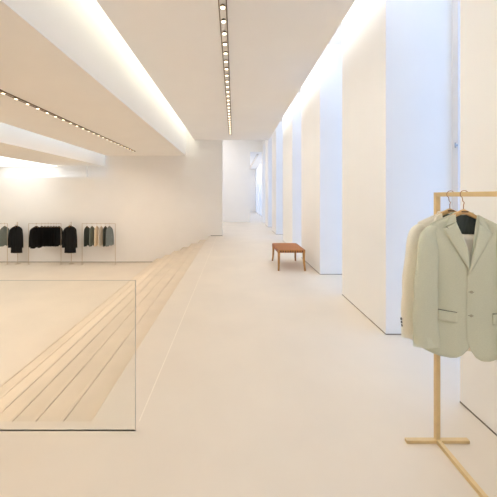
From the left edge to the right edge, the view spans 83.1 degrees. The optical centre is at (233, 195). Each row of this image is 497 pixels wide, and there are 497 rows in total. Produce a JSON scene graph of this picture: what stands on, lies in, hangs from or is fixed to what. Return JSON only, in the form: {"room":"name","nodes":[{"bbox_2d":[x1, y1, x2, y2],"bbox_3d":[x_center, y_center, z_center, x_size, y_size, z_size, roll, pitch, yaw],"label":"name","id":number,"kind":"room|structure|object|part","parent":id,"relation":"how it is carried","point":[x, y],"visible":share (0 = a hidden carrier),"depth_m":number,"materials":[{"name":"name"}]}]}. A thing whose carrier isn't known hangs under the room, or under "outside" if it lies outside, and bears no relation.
{"room":"clothing store","nodes":[
{"label":"clothing store","id":0,"kind":"room"},
{"bbox_2d":[0,122,104,165],"bbox_3d":[-9.650,-2.469,3.750,8.700,2.522,15.500,0,0,0],"label":"ceiling","id":1,"kind":"structure","parent":0,"point":[15,143],"depth_m":8.43,"materials":[{"name":"paint"}]},
{"bbox_2d":[0,155,106,176],"bbox_3d":[-9.500,-0.565,11.560,9.000,6.330,0.120,0,0,0],"label":"wall","id":2,"kind":"structure","parent":0,"point":[5,171],"depth_m":11.50,"materials":[{"name":"white paint"}]},
{"bbox_2d":[0,262,151,384],"bbox_3d":[-7.480,2.700,3.800,13.040,0.200,15.600,0,0,0],"label":"floor","id":3,"kind":"structure","parent":0,"point":[33,314],"depth_m":7.10,"materials":[{"name":"beige stone"}]},
{"bbox_2d":[0,223,7,264],"bbox_3d":[-9.198,1.820,10.620,1.212,1.561,0.180,0,0,0],"label":"clothes rack","id":4,"kind":"object","parent":3,"relation":"on","point":[0,223],"visible":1,"depth_m":10.62,"materials":[{"name":"brown metal"}]},
{"bbox_3d":[-8.598,1.820,10.620,0.012,1.561,0.012,0,0,0],"label":"post","id":5,"kind":"part","parent":4,"relation":"part of","materials":[{"name":"brown metal"}]},
{"bbox_2d":[28,223,60,264],"bbox_3d":[-7.174,1.820,10.620,1.239,1.561,0.180,0,0,0],"label":"clothes rack","id":6,"kind":"object","parent":3,"relation":"on","point":[28,223],"visible":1,"depth_m":10.62,"materials":[{"name":"brown metal"}]},
{"bbox_3d":[-7.787,1.820,10.620,0.012,1.561,0.012,0,0,0],"label":"post","id":7,"kind":"part","parent":6,"relation":"part of","materials":[{"name":"brown metal"}]},
{"bbox_3d":[-7.174,1.045,10.620,1.213,0.012,0.012,0,0,0],"label":"rail","id":8,"kind":"part","parent":6,"relation":"part of","materials":[{"name":"brown metal"}]},
{"bbox_2d":[82,223,115,264],"bbox_3d":[-5.132,1.820,10.620,1.273,1.561,0.180,0,0,0],"label":"clothes rack","id":9,"kind":"object","parent":3,"relation":"on","point":[82,223],"visible":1,"depth_m":10.62,"materials":[{"name":"brown metal"}]},
{"bbox_3d":[-5.132,1.045,10.620,1.247,0.012,0.012,0,0,0],"label":"rail","id":10,"kind":"part","parent":9,"relation":"part of","materials":[{"name":"brown metal"}]},
{"bbox_3d":[-4.502,1.820,10.620,0.012,1.561,0.012,0,0,0],"label":"post","id":11,"kind":"part","parent":9,"relation":"part of","materials":[{"name":"brown metal"}]},
{"bbox_2d":[0,240,205,420],"bbox_3d":[-1.998,2.100,6.473,2.076,1.000,9.046,0,0,0],"label":"staircase","id":12,"kind":"structure","parent":3,"relation":"on","point":[71,378],"depth_m":3.58,"materials":[{"name":"beige wood"}]},
{"bbox_2d":[81,166,87,176],"bbox_3d":[-6.100,-1.080,14.275,0.200,5.300,5.850,0,0,0],"label":"wall","id":13,"kind":"structure","parent":0,"point":[84,169],"depth_m":11.35,"materials":[{"name":"white paint"}]},
{"bbox_2d":[0,0,185,155],"bbox_3d":[-3.440,-2.655,3.500,3.120,2.150,15.000,0,0,0],"label":"ceiling","id":14,"kind":"structure","parent":0,"point":[67,59],"depth_m":4.32,"materials":[{"name":"paint"}]},
{"bbox_2d":[0,89,135,151],"bbox_3d":[-3.500,-1.567,4.125,0.080,0.027,11.450,0,0,0],"label":"track","id":15,"kind":"object","parent":14,"relation":"attached to","point":[1,91],"visible":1,"depth_m":5.46,"materials":[{"name":"metal"}]},
{"bbox_2d":[0,129,222,261],"bbox_3d":[-7.225,-0.565,11.175,13.550,6.330,0.350,0,0,0],"label":"wall","id":16,"kind":"structure","parent":0,"point":[159,206],"depth_m":11.00,"materials":[{"name":"white paint"}]},
{"bbox_2d":[96,0,354,139],"bbox_3d":[-0.092,-2.965,3.500,2.915,1.530,15.000,0,0,0],"label":"ceiling","id":17,"kind":"structure","parent":0,"point":[275,46],"depth_m":4.26,"materials":[{"name":"paint"}]},
{"bbox_2d":[218,0,231,133],"bbox_3d":[-0.130,-2.187,4.150,0.100,0.027,11.500,0,0,0],"label":"track","id":18,"kind":"object","parent":17,"relation":"attached to","point":[222,6],"visible":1,"depth_m":4.27,"materials":[{"name":"metal"}]},
{"bbox_2d":[223,140,261,221],"bbox_3d":[-1.700,-1.080,17.050,8.600,5.300,0.300,0,0,0],"label":"wall","id":19,"kind":"structure","parent":0,"point":[236,153],"depth_m":16.90,"materials":[{"name":"white paint"}]},
{"bbox_2d":[0,212,496,496],"bbox_3d":[-5.700,2.085,11.800,16.600,1.030,31.600,0,0,0],"label":"floor","id":20,"kind":"structure","parent":0,"point":[270,382],"depth_m":2.03,"materials":[{"name":"beige concrete"}]},
{"bbox_2d":[0,280,135,430],"bbox_3d":[-2.160,1.067,1.876,3.000,1.005,0.012,0,0,0],"label":"guard","id":21,"kind":"object","parent":20,"relation":"on","point":[0,280],"visible":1,"depth_m":1.88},
{"bbox_2d":[139,237,216,420],"bbox_3d":[-0.660,1.569,6.475,0.008,0.001,9.050,0,0,0],"label":"trim","id":22,"kind":"structure","parent":20,"relation":"in","point":[216,237],"depth_m":2.73,"materials":[{"name":"white"}]},
{"bbox_2d":[272,243,305,270],"bbox_3d":[1.212,1.356,6.330,0.599,0.441,0.969,0,0,0],"label":"bench","id":23,"kind":"object","parent":20,"relation":"on","point":[294,248],"visible":1,"depth_m":6.06,"materials":[{"name":"orange wood"}]},
{"bbox_3d":[0.944,1.362,5.893,0.063,0.428,0.095,0,0,0],"label":"leg","id":24,"kind":"part","parent":23,"relation":"part of","materials":[{"name":"orange wood"}]},
{"bbox_3d":[1.480,1.362,5.893,0.063,0.428,0.095,0,0,0],"label":"leg","id":25,"kind":"part","parent":23,"relation":"part of","materials":[{"name":"orange wood"}]},
{"bbox_2d":[405,191,496,496],"bbox_3d":[1.295,0.773,1.136,0.400,1.593,1.326,0,0,0],"label":"clothes rack","id":26,"kind":"object","parent":20,"relation":"on","point":[440,441],"visible":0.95,"depth_m":1.77,"materials":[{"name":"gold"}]},
{"bbox_3d":[1.295,0.760,1.786,0.026,1.567,0.026,0,0,0],"label":"post","id":27,"kind":"part","parent":26,"relation":"part of","materials":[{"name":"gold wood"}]},
{"bbox_2d":[439,190,456,215],"bbox_3d":[1.295,0.069,1.679,0.256,0.204,0.024,0,0,9],"label":"clothes hanger","id":28,"kind":"object","parent":26,"relation":"hanging from","point":[449,210],"visible":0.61,"depth_m":1.68,"materials":[{"name":"brown wood"}]},
{"bbox_2d":[400,211,470,350],"bbox_3d":[1.293,0.496,1.669,0.587,0.808,0.120,0,0,9],"label":"suit jacket","id":29,"kind":"object","parent":28,"relation":"hanging from","point":[408,274],"visible":0.06,"depth_m":1.67,"materials":[{"name":"beige fabric"}]},
{"bbox_2d":[448,190,476,218],"bbox_3d":[1.295,0.069,1.579,0.256,0.204,0.024,0,0,9],"label":"clothes hanger","id":30,"kind":"object","parent":26,"relation":"hanging from","point":[463,211],"visible":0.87,"depth_m":1.57,"materials":[{"name":"brown wood"}]},
{"bbox_2d":[412,212,496,361],"bbox_3d":[1.293,0.496,1.569,0.570,0.808,0.120,0,0,9],"label":"suit jacket","id":31,"kind":"object","parent":30,"relation":"hanging from","point":[455,303],"visible":0.99,"depth_m":1.55,"materials":[{"name":"fabric"}]},
{"bbox_2d":[462,234,473,259],"bbox_3d":[1.295,0.453,1.583,0.120,0.474,0.021,0,0,9],"label":"trousers","id":32,"kind":"object","parent":30,"relation":"hanging from","point":[468,238],"visible":0.16,"depth_m":1.57,"materials":[{"name":"fabric"}]},
{"bbox_3d":[1.295,-0.010,1.136,0.026,0.026,1.274,0,0,0],"label":"rail","id":33,"kind":"part","parent":26,"relation":"part of","materials":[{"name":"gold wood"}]},
{"bbox_2d":[250,169,254,211],"bbox_3d":[1.650,-0.580,27.600,1.900,4.300,0.200,0,0,0],"label":"wall","id":34,"kind":"structure","parent":0,"point":[252,171],"depth_m":27.50,"materials":[{"name":"white paint"}]},
{"bbox_2d":[250,153,261,168],"bbox_3d":[1.650,-3.295,22.400,1.900,1.270,10.400,0,0,0],"label":"ceiling","id":35,"kind":"structure","parent":0,"point":[258,160],"depth_m":20.98,"materials":[{"name":"paint"}]},
{"bbox_2d":[255,168,256,212],"bbox_3d":[2.350,-0.580,27.050,0.500,4.300,0.900,0,0,0],"label":"wall","id":36,"kind":"structure","parent":0,"point":[256,168],"depth_m":26.60,"materials":[{"name":"white paint"}]},
{"bbox_2d":[257,163,261,214],"bbox_3d":[2.350,-0.580,23.950,0.500,4.300,2.700,0,0,0],"label":"wall","id":37,"kind":"structure","parent":0,"point":[260,164],"depth_m":23.06,"materials":[{"name":"white paint"}]},
{"bbox_2d":[262,140,264,222],"bbox_3d":[2.160,-1.080,16.850,0.880,5.300,0.700,0,0,0],"label":"wall","id":38,"kind":"structure","parent":0,"point":[263,141],"depth_m":16.50,"materials":[{"name":"white paint"}]},
{"bbox_2d":[265,136,271,226],"bbox_3d":[2.160,-1.080,14.750,0.880,5.300,1.300,0,0,0],"label":"wall","id":39,"kind":"structure","parent":0,"point":[268,143],"depth_m":14.10,"materials":[{"name":"white paint"}]},
{"bbox_2d":[272,122,282,233],"bbox_3d":[2.160,-1.080,12.070,0.880,5.300,1.260,0,0,0],"label":"wall","id":40,"kind":"structure","parent":0,"point":[277,136],"depth_m":11.44,"materials":[{"name":"white paint"}]},
{"bbox_2d":[280,23,341,121],"bbox_3d":[2.210,-3.380,6.600,0.780,0.700,21.200,0,0,0],"label":"wall","id":41,"kind":"structure","parent":0,"point":[336,39],"depth_m":5.42,"materials":[{"name":"white paint"}]},
{"bbox_2d":[283,0,496,433],"bbox_3d":[2.160,-1.080,5.325,0.880,5.300,9.050,0,0,0],"label":"wall","id":42,"kind":"structure","parent":0,"point":[397,54],"depth_m":3.17,"materials":[{"name":"white paint"}]},
{"bbox_2d":[301,257,341,274],"bbox_3d":[2.108,1.565,6.373,0.783,0.011,1.553,0,0,0],"label":"baseboard","id":43,"kind":"structure","parent":42,"relation":"attached to","point":[301,257],"depth_m":5.60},
{"bbox_2d":[342,294,400,334],"bbox_3d":[2.108,1.565,3.808,0.783,0.011,1.283,0,0,0],"label":"baseboard","id":44,"kind":"structure","parent":42,"relation":"attached to","point":[342,294],"depth_m":3.45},
{"bbox_2d":[452,0,459,210],"bbox_3d":[2.485,-0.730,2.650,0.090,4.600,1.040,0,0,0],"label":"window","id":45,"kind":"structure","parent":42,"relation":"in","point":[455,3],"depth_m":3.11,"materials":[{"name":"white metal"}]},
{"bbox_2d":[460,401,496,435],"bbox_3d":[2.108,1.565,1.464,0.783,0.011,1.333,0,0,0],"label":"baseboard","id":46,"kind":"structure","parent":42,"relation":"attached to","point":[490,429],"depth_m":1.97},
{"bbox_3d":[-7.498,1.134,10.620,0.009,0.228,0.240,0,0,40],"label":"clothes hanger","id":47,"kind":"object","parent":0,"visible":0},
{"bbox_2d":[29,226,40,248],"bbox_3d":[-7.491,1.561,10.614,0.109,0.843,0.509,0,0,40],"label":"jacket","id":48,"kind":"object","parent":47,"relation":"hanging from","point":[33,232],"visible":0.6,"depth_m":10.53,"materials":[{"name":"black fabric"}]},
{"label":"clothes hanger","id":49,"kind":"object","parent":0,"visible":0},
{"bbox_2d":[37,226,42,246],"bbox_3d":[-7.288,1.519,10.619,0.065,0.759,0.487,0,0,6],"label":"jacket","id":50,"kind":"object","parent":49,"relation":"hanging from","point":[39,234],"visible":0.42,"depth_m":10.50,"materials":[{"name":"black fabric"}]},
{"label":"clothes hanger","id":51,"kind":"object","parent":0,"visible":0},
{"bbox_2d":[84,226,89,246],"bbox_3d":[-5.574,1.519,10.620,0.065,0.759,0.487,0,0,4],"label":"jacket","id":52,"kind":"object","parent":51,"relation":"hanging from","point":[86,230],"visible":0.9,"depth_m":10.56,"materials":[{"name":"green fabric"}]},
{"bbox_3d":[-5.386,1.134,10.620,0.009,0.228,0.240,0,0,2],"label":"clothes hanger","id":53,"kind":"object","parent":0,"visible":0},
{"bbox_2d":[89,226,94,246],"bbox_3d":[-5.380,1.519,10.620,0.065,0.759,0.487,0,0,2],"label":"jacket","id":54,"kind":"object","parent":53,"relation":"hanging from","point":[91,230],"visible":0.86,"depth_m":10.54,"materials":[{"name":"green fabric"}]},
{"bbox_3d":[-5.208,1.134,10.620,0.009,0.228,0.240,0,0,0],"label":"clothes hanger","id":55,"kind":"object","parent":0,"visible":0},
{"bbox_2d":[94,226,98,246],"bbox_3d":[-5.202,1.519,10.620,0.065,0.759,0.487,0,0,0],"label":"jacket","id":56,"kind":"object","parent":55,"relation":"hanging from","point":[96,229],"visible":0.79,"depth_m":10.56,"materials":[{"name":"beige fabric"}]},
{"bbox_3d":[-5.041,1.134,10.620,0.009,0.228,0.240,0,0,2],"label":"clothes hanger","id":57,"kind":"object","parent":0,"visible":0},
{"bbox_2d":[98,226,102,246],"bbox_3d":[-5.035,1.519,10.620,0.065,0.759,0.487,0,0,2],"label":"jacket","id":58,"kind":"object","parent":57,"relation":"hanging from","point":[100,232],"visible":0.86,"depth_m":10.54,"materials":[{"name":"beige fabric"}]},
{"label":"clothes hanger","id":59,"kind":"object","parent":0,"visible":0},
{"bbox_2d":[106,226,113,246],"bbox_3d":[-4.724,1.519,10.619,0.065,0.759,0.487,0,0,12],"label":"jacket","id":60,"kind":"object","parent":59,"relation":"hanging from","point":[109,231],"visible":1,"depth_m":10.63,"materials":[{"name":"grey fabric"}]},
{"bbox_3d":[-7.172,1.134,10.620,0.009,0.228,0.240,0,0,-2],"label":"clothes hanger","id":61,"kind":"object","parent":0,"visible":0},
{"bbox_2d":[41,226,45,246],"bbox_3d":[-7.167,1.519,10.620,0.065,0.759,0.487,0,0,-2],"label":"jacket","id":62,"kind":"object","parent":61,"relation":"hanging from","point":[44,227],"visible":0.45,"depth_m":10.45,"materials":[{"name":"black fabric"}]},
{"label":"clothes hanger","id":63,"kind":"object","parent":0,"visible":0},
{"bbox_2d":[44,226,48,246],"bbox_3d":[-7.045,1.519,10.620,0.065,0.759,0.487,0,0,4],"label":"jacket","id":64,"kind":"object","parent":63,"relation":"hanging from","point":[47,227],"visible":0.47,"depth_m":10.51,"materials":[{"name":"black fabric"}]},
{"label":"clothes hanger","id":65,"kind":"object","parent":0,"visible":0},
{"bbox_2d":[48,226,51,246],"bbox_3d":[-6.939,1.519,10.620,0.065,0.759,0.487,0,0,-3],"label":"jacket","id":66,"kind":"object","parent":65,"relation":"hanging from","point":[50,227],"visible":0.41,"depth_m":10.48,"materials":[{"name":"black fabric"}]},
{"bbox_3d":[-6.839,1.134,10.620,0.009,0.228,0.240,0,0,2],"label":"clothes hanger","id":67,"kind":"object","parent":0,"visible":0},
{"bbox_2d":[50,226,54,246],"bbox_3d":[-6.833,1.519,10.620,0.065,0.759,0.487,0,0,2],"label":"jacket","id":68,"kind":"object","parent":67,"relation":"hanging from","point":[53,227],"visible":0.34,"depth_m":10.46,"materials":[{"name":"black fabric"}]},
{"label":"clothes hanger","id":69,"kind":"object","parent":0,"visible":0},
{"bbox_2d":[53,226,56,246],"bbox_3d":[-6.734,1.519,10.620,0.065,0.759,0.487,0,0,-4],"label":"jacket","id":70,"kind":"object","parent":69,"relation":"hanging from","point":[54,230],"visible":0.35,"depth_m":10.43,"materials":[{"name":"black fabric"}]},
{"bbox_3d":[-6.641,1.134,10.620,0.009,0.228,0.240,0,0,2],"label":"clothes hanger","id":71,"kind":"object","parent":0,"visible":0},
{"bbox_2d":[55,226,62,246],"bbox_3d":[-6.636,1.519,10.620,0.065,0.759,0.487,0,0,2],"label":"jacket","id":72,"kind":"object","parent":71,"relation":"hanging from","point":[59,231],"visible":0.98,"depth_m":10.56,"materials":[{"name":"black fabric"}]},
{"bbox_3d":[-4.881,1.134,10.620,0.009,0.228,0.240,0,0,0],"label":"clothes hanger","id":73,"kind":"object","parent":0,"visible":0},
{"bbox_2d":[103,226,106,246],"bbox_3d":[-4.876,1.519,10.620,0.065,0.759,0.487,0,0,0],"label":"jacket","id":74,"kind":"object","parent":73,"relation":"hanging from","point":[105,227],"visible":0.69,"depth_m":10.52,"materials":[{"name":"grey fabric"}]},
{"label":"clothes hanger","id":75,"kind":"object","parent":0,"visible":0},
{"bbox_2d":[0,226,8,246],"bbox_3d":[-8.699,1.519,10.619,0.065,0.759,0.487,0,0,6],"label":"jacket","id":76,"kind":"object","parent":75,"relation":"hanging from","point":[3,231],"visible":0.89,"depth_m":10.56,"materials":[{"name":"grey fabric"}]},
{"bbox_3d":[-8.234,1.113,10.600,0.240,0.228,0.009,0,0,0],"label":"clothes hanger","id":77,"kind":"object","parent":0,"visible":0},
{"bbox_2d":[8,226,22,252],"bbox_3d":[-8.234,1.638,10.590,0.589,1.039,0.109,0,0,0],"label":"coat","id":78,"kind":"object","parent":77,"relation":"hanging from","point":[15,237],"visible":1,"depth_m":10.56,"materials":[{"name":"black fabric"}]},
{"bbox_3d":[-6.201,1.113,10.600,0.240,0.228,0.009,0,0,0],"label":"clothes hanger","id":79,"kind":"object","parent":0,"visible":0},
{"bbox_2d":[62,226,76,252],"bbox_3d":[-6.201,1.638,10.590,0.589,1.039,0.109,0,0,0],"label":"coat","id":80,"kind":"object","parent":79,"relation":"hanging from","point":[69,236],"visible":1,"depth_m":10.56,"materials":[{"name":"black fabric"}]}
]}

